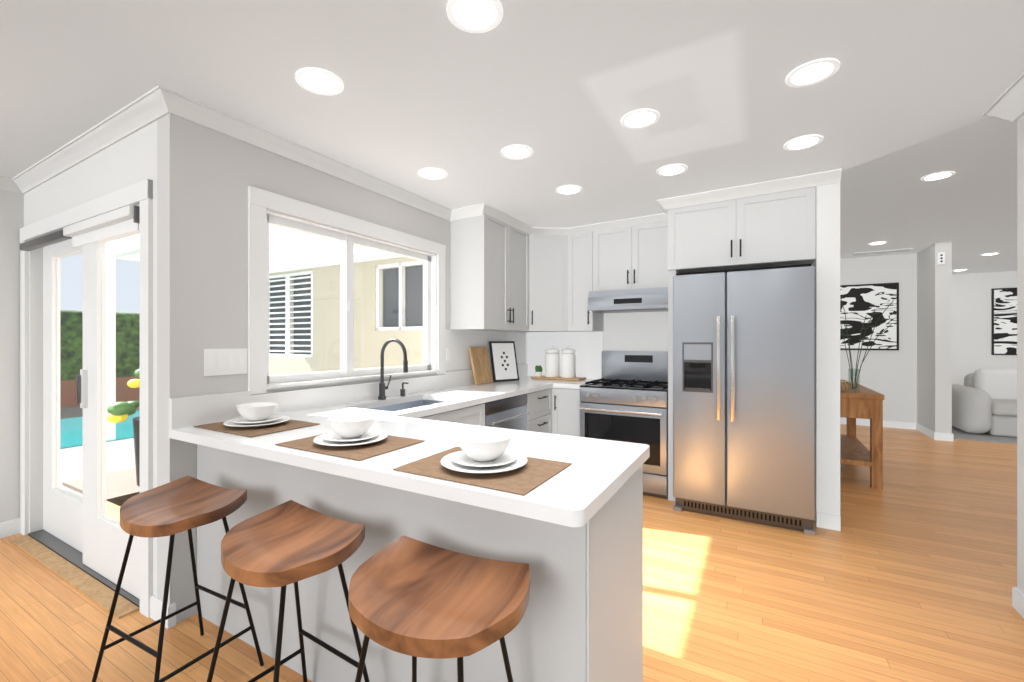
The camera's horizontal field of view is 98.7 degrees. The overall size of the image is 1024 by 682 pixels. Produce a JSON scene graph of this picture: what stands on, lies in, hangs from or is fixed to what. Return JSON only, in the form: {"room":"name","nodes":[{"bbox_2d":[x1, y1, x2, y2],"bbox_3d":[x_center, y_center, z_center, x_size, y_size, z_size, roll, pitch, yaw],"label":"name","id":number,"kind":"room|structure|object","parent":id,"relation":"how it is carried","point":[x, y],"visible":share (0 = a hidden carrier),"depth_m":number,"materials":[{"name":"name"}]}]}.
{"room":"kitchen","nodes":[
{"label":"kitchen","id":0,"kind":"room"},
{"bbox_2d":[0,190,23,522],"bbox_3d":[-4.404,0.005,1.208,0.120,2.590,4.180,0,0,29],"label":"wall","id":1,"kind":"structure","parent":0,"point":[11,203],"depth_m":2.94,"materials":[{"name":"white paint"}]},
{"bbox_2d":[24,121,156,596],"bbox_3d":[-2.517,0.005,2.612,2.030,2.590,0.120,0,0,29],"label":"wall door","id":2,"kind":"structure","parent":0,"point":[131,160],"depth_m":2.29,"materials":[{"name":"white paint"}]},
{"bbox_2d":[157,113,504,622],"bbox_3d":[-0.724,0.005,3.604,0.120,2.590,3.610,0,0,29],"label":"wall","id":3,"kind":"structure","parent":0,"point":[204,174],"depth_m":2.13,"materials":[{"name":"white paint"}]},
{"bbox_2d":[10,179,152,618],"bbox_3d":[-2.500,0.270,2.551,1.860,2.060,0.210,0,0,29],"label":"door frame","id":4,"kind":"structure","parent":3,"relation":"attached to","point":[72,535],"depth_m":2.49,"materials":[{"name":"white paint"}]},
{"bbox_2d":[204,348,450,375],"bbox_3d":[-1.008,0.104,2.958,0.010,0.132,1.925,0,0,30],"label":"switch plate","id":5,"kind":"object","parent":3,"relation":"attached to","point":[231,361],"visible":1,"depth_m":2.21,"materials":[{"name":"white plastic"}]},
{"bbox_2d":[248,186,445,393],"bbox_3d":[-1.022,-0.265,3.043,0.148,1.090,1.640,0,0,29],"label":"window","id":6,"kind":"structure","parent":3,"relation":"in","point":[260,201],"depth_m":2.83,"materials":[{"name":"white paint"}]},
{"bbox_2d":[269,261,422,357],"bbox_3d":[-2.758,-0.435,6.920,3.720,1.410,0.110,0,0,29],"label":"house window","id":7,"kind":"structure","parent":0,"point":[291,296],"depth_m":7.20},
{"bbox_2d":[0,0,1023,227],"bbox_3d":[-1.117,-1.246,1.358,5.700,0.353,7.910,0,0,29],"label":"ceiling","id":8,"kind":"structure","parent":0,"point":[557,79],"depth_m":1.91,"materials":[{"name":"white paint"}]},
{"bbox_2d":[295,67,343,94],"bbox_3d":[-0.829,-1.116,1.900,0.194,0.011,0.194,0,0,29],"label":"recessed light","id":9,"kind":"object","parent":8,"relation":"in","point":[315,80],"visible":1,"depth_m":1.89,"materials":[{"name":"white plastic"}]},
{"bbox_2d":[418,168,447,179],"bbox_3d":[-0.527,-1.112,2.933,0.194,0.011,0.194,0,0,29],"label":"recessed light","id":10,"kind":"object","parent":8,"relation":"in","point":[427,173],"visible":1,"depth_m":2.92,"materials":[{"name":"white plastic"}]},
{"bbox_2d":[447,0,502,32],"bbox_3d":[-0.127,-1.131,1.516,0.194,0.011,0.194,0,0,29],"label":"recessed light","id":11,"kind":"object","parent":8,"relation":"in","point":[473,16],"visible":1,"depth_m":1.52,"materials":[{"name":"white"}]},
{"bbox_2d":[501,145,532,159],"bbox_3d":[0.030,-1.123,2.626,0.194,0.011,0.194,0,0,29],"label":"recessed light","id":12,"kind":"object","parent":8,"relation":"in","point":[513,152],"visible":1,"depth_m":2.62,"materials":[{"name":"white plastic"}]},
{"bbox_2d":[556,185,581,194],"bbox_3d":[0.425,-1.124,3.279,0.194,0.011,0.194,0,0,29],"label":"recessed light","id":13,"kind":"object","parent":8,"relation":"in","point":[567,189],"visible":1,"depth_m":3.27,"materials":[{"name":"white plastic"}]},
{"bbox_2d":[620,109,659,128],"bbox_3d":[0.657,-1.136,2.260,0.194,0.011,0.194,0,0,29],"label":"recessed light","id":14,"kind":"object","parent":8,"relation":"in","point":[641,118],"visible":1,"depth_m":2.25,"materials":[{"name":"white plastic"}]},
{"bbox_2d":[657,164,687,175],"bbox_3d":[1.066,-1.137,2.933,0.194,0.011,0.194,0,0,29],"label":"recessed light","id":15,"kind":"object","parent":8,"relation":"in","point":[673,169],"visible":1,"depth_m":2.92,"materials":[{"name":"white plastic"}]},
{"bbox_2d":[783,135,822,150],"bbox_3d":[1.692,-1.150,2.559,0.194,0.011,0.194,0,0,29],"label":"recessed light","id":16,"kind":"object","parent":8,"relation":"in","point":[804,142],"visible":1,"depth_m":2.55,"materials":[{"name":"white plastic"}]},
{"bbox_2d":[785,58,839,86],"bbox_3d":[1.291,-1.149,1.893,0.194,0.011,0.194,0,0,29],"label":"recessed light","id":17,"kind":"object","parent":8,"relation":"in","point":[816,71],"visible":1,"depth_m":1.88,"materials":[{"name":"white plastic"}]},
{"bbox_2d":[0,424,1023,681],"bbox_3d":[3.207,1.330,3.014,11.970,0.060,15.400,0,0,29],"label":"floor","id":18,"kind":"structure","parent":0,"point":[916,582],"depth_m":2.21,"materials":[{"name":"brown wood"}]},
{"bbox_2d":[92,475,263,681],"bbox_3d":[-1.266,0.935,1.677,0.464,0.719,0.415,0,0,29],"label":"bar stool","id":19,"kind":"object","parent":18,"relation":"on","point":[185,503],"visible":1,"depth_m":1.63,"materials":[{"name":"brown wood"}]},
{"bbox_2d":[207,500,369,681],"bbox_3d":[-0.699,0.935,1.375,0.464,0.719,0.415,0,0,29],"label":"bar stool","id":20,"kind":"object","parent":18,"relation":"on","point":[289,542],"visible":1,"depth_m":1.35,"materials":[{"name":"brown wood"}]},
{"bbox_2d":[197,388,642,681],"bbox_3d":[0.176,0.871,3.090,1.947,0.858,3.377,0,0,29],"label":"base cabinet","id":21,"kind":"object","parent":18,"relation":"on","point":[582,621],"visible":0.51,"depth_m":1.50,"materials":[{"name":"grey paint"}]},
{"bbox_2d":[169,329,649,526],"bbox_3d":[0.159,0.171,3.034,1.972,0.538,3.492,0,0,29],"label":"countertop","id":22,"kind":"structure","parent":21,"relation":"on","point":[598,469],"depth_m":1.95,"materials":[{"name":"white stone"}]},
{"bbox_2d":[193,402,319,436],"bbox_3d":[-1.200,0.349,2.077,0.460,0.098,0.330,0,0,29],"label":"place setting","id":23,"kind":"object","parent":22,"relation":"on","point":[257,419],"visible":1,"depth_m":2.02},
{"bbox_2d":[275,414,424,460],"bbox_3d":[-0.627,0.349,1.719,0.460,0.098,0.330,0,0,29],"label":"place setting","id":24,"kind":"object","parent":22,"relation":"on","point":[352,437],"visible":1,"depth_m":1.66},
{"bbox_2d":[378,338,408,399],"bbox_3d":[-0.754,0.191,3.048,0.257,0.416,0.245,0,0,29],"label":"faucet","id":25,"kind":"object","parent":22,"relation":"on","point":[382,387],"visible":1,"depth_m":3.00,"materials":[{"name":"grey metal"}]},
{"bbox_2d":[371,399,445,411],"bbox_3d":[-0.671,0.546,2.903,0.424,0.211,0.744,0,0,29],"label":"sink","id":26,"kind":"object","parent":22,"relation":"in","point":[396,407],"visible":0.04,"depth_m":3.16,"materials":[{"name":"silver metal"}]},
{"bbox_2d":[468,347,492,384],"bbox_3d":[-0.288,0.227,4.111,0.097,0.341,0.280,0,0,29],"label":"cutting board","id":27,"kind":"object","parent":22,"relation":"on","point":[479,357],"visible":1,"depth_m":4.09,"materials":[{"name":"brown wood"}]},
{"bbox_2d":[393,430,571,494],"bbox_3d":[-0.088,0.349,1.392,0.460,0.098,0.330,0,0,29],"label":"place setting","id":28,"kind":"object","parent":22,"relation":"on","point":[482,459],"visible":1,"depth_m":1.33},
{"bbox_2d":[489,341,518,381],"bbox_3d":[-0.077,0.200,4.337,0.300,0.395,0.101,0,0,-36],"label":"framed picture","id":29,"kind":"object","parent":22,"relation":"on","point":[504,365],"visible":1,"depth_m":4.32,"materials":[{"name":"black"}]},
{"bbox_2d":[531,376,585,380],"bbox_3d":[0.489,0.389,4.637,0.540,0.018,0.220,0,0,29],"label":"tray","id":30,"kind":"object","parent":22,"relation":"on","point":[533,377],"visible":0.76,"depth_m":4.56,"materials":[{"name":"brown wood"}]},
{"bbox_2d":[535,365,542,376],"bbox_3d":[0.286,0.320,4.705,0.081,0.119,0.081,0,0,-35],"label":"succulent pot","id":31,"kind":"object","parent":30,"relation":"on","point":[538,369],"visible":1,"depth_m":4.68,"materials":[{"name":"white ceramic"}]},
{"bbox_2d":[545,346,559,376],"bbox_3d":[0.428,0.215,4.671,0.156,0.328,0.156,0,0,29],"label":"canister","id":32,"kind":"object","parent":30,"relation":"on","point":[552,356],"visible":1,"depth_m":4.61,"materials":[{"name":"white ceramic"}]},
{"bbox_2d":[561,346,575,377],"bbox_3d":[0.585,0.215,4.583,0.156,0.328,0.156,0,0,29],"label":"canister","id":33,"kind":"object","parent":30,"relation":"on","point":[568,356],"visible":1,"depth_m":4.52,"materials":[{"name":"white ceramic"}]},
{"bbox_2d":[349,535,529,681],"bbox_3d":[-0.194,0.935,1.102,0.464,0.719,0.394,0,0,24],"label":"bar stool","id":34,"kind":"object","parent":18,"relation":"on","point":[415,598],"visible":1,"depth_m":1.06,"materials":[{"name":"brown wood"}]},
{"bbox_2d":[580,351,667,498],"bbox_3d":[1.091,0.700,4.055,0.752,1.200,0.763,0,0,29],"label":"stove","id":35,"kind":"object","parent":18,"relation":"on","point":[629,403],"visible":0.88,"depth_m":3.81,"materials":[{"name":"silver metal"}]},
{"bbox_2d":[673,264,814,535],"bbox_3d":[1.825,0.391,3.503,0.900,1.818,0.945,0,0,29],"label":"fridge","id":36,"kind":"object","parent":18,"relation":"on","point":[744,341],"visible":1,"depth_m":3.12,"materials":[{"name":"silver metal"}]},
{"bbox_2d":[840,382,883,489],"bbox_3d":[3.374,0.885,4.515,0.445,0.830,1.320,0,0,29],"label":"console table","id":37,"kind":"object","parent":18,"relation":"on","point":[863,402],"visible":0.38,"depth_m":3.93,"materials":[{"name":"brown wood"}]},
{"bbox_2d":[840,379,849,391],"bbox_3d":[3.030,0.410,4.032,0.115,0.116,0.110,0,0,29],"label":"orb","id":38,"kind":"object","parent":37,"relation":"on","point":[842,379],"visible":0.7,"depth_m":4.00,"materials":[{"name":"brown"}]},
{"bbox_2d":[840,296,893,388],"bbox_3d":[3.238,0.008,4.008,0.420,0.921,1.082,0,0,29],"label":"plant","id":39,"kind":"object","parent":37,"relation":"on","point":[841,298],"visible":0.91,"depth_m":4.05,"materials":[{"name":"green plant"}]},
{"bbox_2d":[952,426,1016,443],"bbox_3d":[7.875,1.294,5.979,3.350,0.012,2.250,0,0,29],"label":"living room rug","id":40,"kind":"object","parent":18,"relation":"on","point":[959,434],"visible":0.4,"depth_m":5.87,"materials":[{"name":"fabric"}]},
{"bbox_2d":[952,369,1016,436],"bbox_3d":[7.443,0.833,5.907,2.330,0.906,0.960,0,0,29],"label":"sofa","id":41,"kind":"object","parent":40,"relation":"on","point":[986,402],"visible":0.78,"depth_m":6.07,"materials":[{"name":"grey fabric"}]},
{"bbox_2d":[526,311,667,363],"bbox_3d":[1.355,0.005,4.436,2.685,2.590,0.120,0,0,29],"label":"wall","id":42,"kind":"structure","parent":0,"point":[634,331],"depth_m":4.43,"materials":[{"name":"white paint"}]},
{"bbox_2d":[450,187,815,500],"bbox_3d":[0.979,0.107,3.768,2.679,2.385,1.407,0,0,29],"label":"upper cabinet","id":43,"kind":"object","parent":42,"relation":"attached to","point":[504,277],"visible":0.93,"depth_m":3.78,"materials":[{"name":"grey paint"}]},
{"bbox_2d":[588,287,667,312],"bbox_3d":[1.164,-0.377,4.184,0.752,0.187,0.500,0,0,29],"label":"range hood","id":44,"kind":"object","parent":43,"relation":"attached to","point":[641,299],"visible":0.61,"depth_m":3.99,"materials":[{"name":"silver metal"}]},
{"bbox_2d":[811,183,839,522],"bbox_3d":[3.375,0.005,5.149,0.135,2.590,4.815,0,0,29],"label":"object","id":45,"kind":"structure","parent":0,"point":[826,264],"depth_m":3.05,"materials":[{"name":"white paint"}]},
{"bbox_2d":[0,71,1023,234],"bbox_3d":[-1.146,-1.086,1.185,5.580,0.172,7.340,0,0,29],"label":"crown molding","id":46,"kind":"structure","parent":45,"relation":"attached to","point":[160,101],"depth_m":2.60,"materials":[{"name":"white paint"}]},
{"bbox_2d":[0,417,1023,628],"bbox_3d":[2.723,1.250,3.616,17.963,0.100,6.621,0,0,-39],"label":"baseboard","id":47,"kind":"structure","parent":45,"relation":"attached to","point":[827,521],"depth_m":2.97,"materials":[{"name":"white paint"}]},
{"bbox_2d":[840,253,916,422],"bbox_3d":[5.311,0.005,6.890,1.530,2.590,0.120,0,0,29],"label":"wall","id":48,"kind":"structure","parent":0,"point":[892,374],"depth_m":6.59,"materials":[{"name":"white paint"}]},
{"bbox_2d":[840,282,898,349],"bbox_3d":[5.409,-0.365,6.747,0.800,1.010,0.030,0,0,29],"label":"framed picture","id":49,"kind":"object","parent":48,"relation":"attached to","point":[859,301],"visible":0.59,"depth_m":6.71,"materials":[{"name":"black"}]},
{"bbox_2d":[840,116,1016,273],"bbox_3d":[6.566,-1.340,3.830,6.720,0.100,10.320,0,0,29],"label":"ceiling","id":50,"kind":"structure","parent":0,"point":[884,198],"depth_m":4.04,"materials":[{"name":"white paint"}]},
{"bbox_2d":[868,241,886,244],"bbox_3d":[4.814,-1.285,5.793,0.194,0.008,0.194,0,0,29],"label":"recessed light","id":51,"kind":"object","parent":50,"relation":"in","point":[881,242],"visible":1,"depth_m":5.80,"materials":[{"name":"white"}]},
{"bbox_2d":[852,248,912,255],"bbox_3d":[5.330,-1.282,6.352,0.650,0.015,0.200,0,0,29],"label":"ceiling vent","id":52,"kind":"object","parent":50,"relation":"in","point":[908,249],"visible":1,"depth_m":6.33,"materials":[{"name":"white"}]},
{"bbox_2d":[921,171,954,180],"bbox_3d":[3.327,-1.285,3.440,0.194,0.008,0.194,0,0,29],"label":"recessed light","id":53,"kind":"object","parent":50,"relation":"in","point":[941,175],"visible":1,"depth_m":3.44,"materials":[{"name":"white plastic"}]},
{"bbox_2d":[981,253,999,255],"bbox_3d":[7.084,-1.285,6.522,0.194,0.008,0.194,0,0,29],"label":"recessed light","id":54,"kind":"object","parent":50,"relation":"in","point":[987,254],"visible":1,"depth_m":6.54,"materials":[{"name":"white"}]},
{"bbox_2d":[917,242,951,432],"bbox_3d":[6.578,0.005,7.416,0.160,2.590,3.820,0,0,29],"label":"wall","id":55,"kind":"structure","parent":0,"point":[934,281],"depth_m":5.82,"materials":[{"name":"white paint"}]},
{"bbox_2d":[937,252,944,264],"bbox_3d":[5.612,-1.080,5.753,0.070,0.160,0.025,0,0,29],"label":"door chime","id":56,"kind":"object","parent":55,"relation":"attached to","point":[940,255],"visible":1,"depth_m":5.75,"materials":[{"name":"white plastic"}]},
{"bbox_2d":[952,271,1016,385],"bbox_3d":[9.806,0.005,7.859,5.030,2.590,0.120,0,0,29],"label":"wall","id":57,"kind":"structure","parent":0,"point":[971,292],"depth_m":8.36,"materials":[{"name":"grey paint"}]},
{"bbox_2d":[991,288,1016,354],"bbox_3d":[9.345,-0.360,8.030,0.840,1.240,0.030,0,0,29],"label":"wall art","id":58,"kind":"object","parent":57,"relation":"attached to","point":[1003,300],"visible":0.85,"depth_m":8.15,"materials":[{"name":"black"}]},
{"bbox_2d":[1017,115,1023,593],"bbox_3d":[0.970,0.005,-0.621,0.120,2.590,6.270,0,0,29],"label":"wall","id":59,"kind":"structure","parent":0,"point":[1020,122],"depth_m":2.11,"materials":[{"name":"white paint"}]},
{"label":"outside","id":60,"kind":"structure","parent":0,"visible":0},
{"bbox_2d":[60,400,139,504],"bbox_3d":[-10.434,1.370,10.470,23.540,0.140,24.000,0,0,29],"label":"ground","id":61,"kind":"structure","parent":60,"point":[120,454],"depth_m":4.63,"materials":[{"name":"concrete"}]},
{"bbox_2d":[60,410,139,448],"bbox_3d":[-7.067,1.325,5.589,2.800,0.010,5.800,0,0,29],"label":"pool","id":62,"kind":"object","parent":61,"relation":"in","point":[71,429],"depth_m":6.49,"materials":[{"name":"blue liquid"}]},
{"bbox_2d":[60,310,139,406],"bbox_3d":[-14.902,0.215,13.275,21.000,2.230,20.500,0,0,29],"label":"hedge","id":63,"kind":"object","parent":61,"relation":"on","point":[71,321],"visible":0.02,"depth_m":9.31,"materials":[{"name":"green plant"}]},
{"bbox_2d":[107,369,139,485],"bbox_3d":[-3.247,0.750,4.081,0.670,1.140,0.594,0,0,-8],"label":"plant","id":64,"kind":"object","parent":61,"relation":"on","point":[118,412],"visible":0.12,"depth_m":3.91,"materials":[{"name":"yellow plant"}]},
{"bbox_2d":[106,225,402,439],"bbox_3d":[-2.711,-0.045,5.557,5.220,2.750,2.160,0,0,29],"label":"patio cover","id":65,"kind":"structure","parent":61,"relation":"on","point":[289,250],"depth_m":5.89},
{"bbox_2d":[269,257,422,374],"bbox_3d":[-1.413,-0.585,9.175,6.530,3.830,6.600,0,0,29],"label":"house","id":66,"kind":"structure","parent":61,"relation":"on","point":[368,342],"depth_m":6.60,"materials":[{"name":"beige paint"}]}
]}

